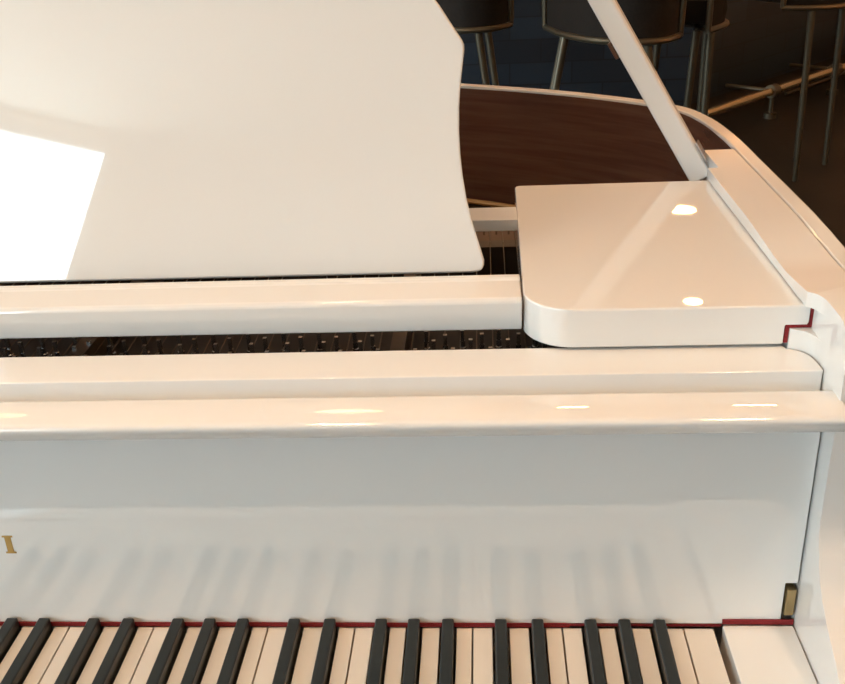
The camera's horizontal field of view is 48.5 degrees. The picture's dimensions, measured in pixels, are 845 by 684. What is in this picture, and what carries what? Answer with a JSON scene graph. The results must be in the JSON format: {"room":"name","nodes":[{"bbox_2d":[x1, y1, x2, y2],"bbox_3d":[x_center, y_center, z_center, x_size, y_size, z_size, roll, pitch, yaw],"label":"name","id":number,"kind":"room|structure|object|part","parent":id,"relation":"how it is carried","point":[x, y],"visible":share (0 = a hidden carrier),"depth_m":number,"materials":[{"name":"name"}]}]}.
{"room":"bar lounge","nodes":[
{"label":"bar lounge","id":0,"kind":"room"},
{"bbox_2d":[710,70,844,246],"bbox_3d":[0.176,-0.005,2.968,9.600,0.080,13.000,-1,26,4],"label":"floor","id":1,"kind":"structure","parent":0,"point":[820,187],"depth_m":4.77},
{"bbox_2d":[0,0,844,683],"bbox_3d":[-0.363,-0.184,1.263,1.465,1.782,1.673,-1,26,4],"label":"grand piano","id":2,"kind":"object","parent":1,"relation":"on","point":[329,354],"visible":1,"depth_m":0.73,"materials":[{"name":"white paint"}]},
{"bbox_3d":[-0.390,-0.176,0.786,0.877,0.243,0.096,-1,26,4],"label":"desk panel","id":3,"kind":"part","parent":2,"relation":"part of","materials":[{"name":"white paint"}]},
{"bbox_3d":[-0.352,-0.214,1.395,1.414,0.120,1.375,-1,26,4],"label":"iron plate","id":4,"kind":"part","parent":2,"relation":"part of","materials":[{"name":"brown metal"}]},
{"bbox_3d":[-0.379,-0.109,0.922,0.940,0.012,0.038,-1,26,4],"label":"rail","id":5,"kind":"part","parent":2,"relation":"part of","materials":[{"name":"white paint"}]},
{"bbox_2d":[515,180,810,346],"bbox_3d":[0.185,-0.080,0.825,0.204,0.031,0.314,-1,26,4],"label":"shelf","id":6,"kind":"object","parent":2,"relation":"attached to","point":[675,263],"depth_m":0.74,"materials":[{"name":"white paint"}]},
{"bbox_3d":[0.301,0.104,0.798,0.050,0.373,0.656,-1,26,4],"label":"cheek arm","id":7,"kind":"part","parent":2,"relation":"part of","materials":[{"name":"white paint"}]},
{"bbox_3d":[0.282,0.198,0.724,0.007,0.025,0.011,-1,26,4],"label":"pivot plate","id":8,"kind":"part","parent":2,"relation":"part of","materials":[{"name":"gold metal"}]},
{"bbox_2d":[436,0,513,85],"bbox_3d":[0.114,-1.179,4.037,0.565,1.103,0.527,-1,26,4],"label":"bar stool","id":9,"kind":"object","parent":1,"relation":"on","point":[478,17],"visible":0.45,"depth_m":3.74,"materials":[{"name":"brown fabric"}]},
{"bbox_3d":[0.065,-1.493,3.845,0.575,0.346,0.228,18,33,36],"label":"backrest","id":10,"kind":"part","parent":9,"relation":"part of","materials":[{"name":"brown fabric"}]},
{"bbox_3d":[0.286,-0.910,3.894,0.132,0.728,0.032,8,28,21],"label":"leg","id":11,"kind":"part","parent":9,"relation":"part of","materials":[{"name":"gold metal"}]},
{"bbox_3d":[0.070,-1.326,3.920,0.608,0.024,0.247,18,33,36],"label":"seat trim","id":12,"kind":"part","parent":9,"relation":"part of","materials":[{"name":"gold metal"}]},
{"bbox_3d":[0.335,-1.020,4.114,0.128,0.728,0.032,3,27,12],"label":"leg","id":13,"kind":"part","parent":9,"relation":"part of","materials":[{"name":"gold metal"}]},
{"bbox_3d":[0.356,-1.463,3.752,0.033,0.367,0.025,10,29,24],"label":"corner trim","id":14,"kind":"part","parent":9,"relation":"part of","materials":[{"name":"gold metal"}]},
{"bbox_2d":[542,0,686,89],"bbox_3d":[0.683,-0.988,3.584,0.565,1.103,0.527,-1,26,4],"label":"bar stool","id":15,"kind":"object","parent":1,"relation":"on","point":[653,22],"visible":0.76,"depth_m":3.34,"materials":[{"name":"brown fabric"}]},
{"bbox_3d":[0.473,-1.416,3.643,0.033,0.367,0.025,10,29,24],"label":"corner trim","id":16,"kind":"part","parent":15,"relation":"part of","materials":[{"name":"gold metal"}]},
{"bbox_3d":[0.517,-0.920,3.889,0.169,0.729,0.031,-6,26,-5],"label":"leg","id":17,"kind":"part","parent":15,"relation":"part of","materials":[{"name":"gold metal"}]},
{"bbox_3d":[0.487,-0.810,3.667,0.161,0.729,0.031,-6,26,-6],"label":"leg","id":18,"kind":"part","parent":15,"relation":"part of","materials":[{"name":"gold metal"}]},
{"bbox_3d":[0.639,-1.134,3.467,0.608,0.024,0.247,18,33,36],"label":"seat trim","id":19,"kind":"part","parent":15,"relation":"part of","materials":[{"name":"gold metal"}]},
{"bbox_3d":[0.634,-1.301,3.392,0.575,0.346,0.228,18,33,36],"label":"backrest","id":20,"kind":"part","parent":15,"relation":"part of","materials":[{"name":"brown fabric"}]},
{"bbox_3d":[0.855,-0.719,3.441,0.132,0.728,0.032,8,28,21],"label":"leg","id":21,"kind":"part","parent":15,"relation":"part of","materials":[{"name":"gold metal"}]},
{"bbox_3d":[0.925,-1.271,3.299,0.033,0.367,0.025,10,29,24],"label":"corner trim","id":22,"kind":"part","parent":15,"relation":"part of","materials":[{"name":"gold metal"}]},
{"bbox_2d":[459,0,844,110],"bbox_3d":[0.706,-1.998,5.635,6.595,1.115,2.016,-10,27,-14],"label":"bar counter","id":23,"kind":"object","parent":1,"relation":"on","point":[759,43],"depth_m":5.20,"materials":[{"name":"blue tile"}]},
{"bbox_3d":[0.727,-1.551,5.875,6.308,0.100,1.682,-10,27,-14],"label":"kick plate","id":24,"kind":"part","parent":23,"relation":"part of","materials":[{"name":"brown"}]},
{"bbox_3d":[2.812,-1.787,6.227,1.649,0.023,0.024,-25,33,-37],"label":"trim","id":25,"kind":"part","parent":23,"relation":"part of","materials":[{"name":"gold metal"}]},
{"bbox_2d":[653,0,728,115],"bbox_3d":[1.066,-1.063,3.697,0.258,1.102,0.413,-8,26,-10],"label":"bar stool","id":26,"kind":"object","parent":1,"relation":"on","point":[709,14],"visible":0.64,"depth_m":3.52,"materials":[{"name":"silver metal"}]},
{"bbox_3d":[0.944,-0.949,3.903,0.031,0.727,0.100,-15,28,-23],"label":"leg","id":27,"kind":"part","parent":26,"relation":"part of","materials":[{"name":"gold metal"}]},
{"bbox_3d":[1.035,-0.853,3.697,0.064,0.725,0.030,12,30,28],"label":"leg","id":28,"kind":"part","parent":26,"relation":"part of","materials":[{"name":"gold metal"}]},
{"bbox_3d":[1.026,-1.204,3.586,0.192,0.018,0.287,-1,26,4],"label":"seat frame","id":29,"kind":"part","parent":26,"relation":"part of","materials":[{"name":"brown"}]},
{"bbox_3d":[1.144,-0.943,3.870,0.030,0.726,0.089,3,27,12],"label":"leg","id":30,"kind":"part","parent":26,"relation":"part of","materials":[{"name":"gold metal"}]},
{"bbox_3d":[1.044,-1.281,3.579,0.232,0.104,0.232,-1,26,4],"label":"seat","id":31,"kind":"part","parent":26,"relation":"part of","materials":[{"name":"brown fabric"}]},
{"bbox_3d":[1.080,-0.816,3.618,0.033,0.724,0.038,-1,26,4],"label":"leg","id":32,"kind":"part","parent":26,"relation":"part of","materials":[{"name":"gold metal"}]},
{"bbox_3d":[1.038,-1.304,3.356,0.022,0.366,0.022,-11,27,-16],"label":"corner trim","id":33,"kind":"part","parent":26,"relation":"part of","materials":[{"name":"gold metal"}]},
{"bbox_3d":[1.090,-1.386,3.519,0.124,0.346,0.358,-1,26,4],"label":"backrest","id":34,"kind":"part","parent":26,"relation":"part of","materials":[{"name":"brown fabric"}]},
{"bbox_3d":[1.105,-1.223,3.600,0.146,0.024,0.389,-1,26,4],"label":"seat trim","id":35,"kind":"part","parent":26,"relation":"part of","materials":[{"name":"gold metal"}]},
{"bbox_2d":[708,47,844,118],"bbox_3d":[2.439,-1.644,5.787,3.020,0.186,0.321,-25,33,-37],"label":"rail","id":36,"kind":"object","parent":1,"relation":"on","point":[771,91],"visible":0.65,"depth_m":5.22,"materials":[{"name":"gold metal"}]},
{"bbox_2d":[758,0,844,181],"bbox_3d":[1.663,-1.301,4.121,0.446,1.101,0.446,-1,26,4],"label":"bar stool","id":37,"kind":"object","parent":1,"relation":"on","point":[811,6],"visible":1,"depth_m":4.04,"materials":[{"name":"metal"}]},
{"bbox_3d":[1.635,-1.530,4.029,0.412,0.104,0.412,-1,26,4],"label":"seat","id":38,"kind":"part","parent":37,"relation":"part of","materials":[{"name":"brown fabric"}]},
{"bbox_3d":[1.487,-1.551,3.815,0.024,0.367,0.031,10,29,24],"label":"corner trim","id":39,"kind":"part","parent":37,"relation":"part of","materials":[{"name":"gold metal"}]},
{"bbox_3d":[1.761,-1.197,4.328,0.056,0.725,0.030,-24,33,-36],"label":"leg","id":40,"kind":"part","parent":37,"relation":"part of","materials":[{"name":"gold metal"}]},
{"bbox_3d":[1.632,-1.044,4.027,0.048,0.725,0.033,-1,26,4],"label":"leg","id":41,"kind":"part","parent":37,"relation":"part of","materials":[{"name":"gold metal"}]},
{"bbox_3d":[1.727,-1.425,3.949,0.463,0.024,0.185,-20,31,-32],"label":"seat trim","id":42,"kind":"part","parent":37,"relation":"part of","materials":[{"name":"gold metal"}]},
{"bbox_3d":[1.711,-1.594,3.878,0.429,0.346,0.175,-20,31,-32],"label":"backrest","id":43,"kind":"part","parent":37,"relation":"part of","materials":[{"name":"brown fabric"}]},
{"bbox_3d":[1.855,-1.156,4.233,0.048,0.725,0.032,-1,26,4],"label":"leg","id":44,"kind":"part","parent":37,"relation":"part of","materials":[{"name":"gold metal"}]}
]}

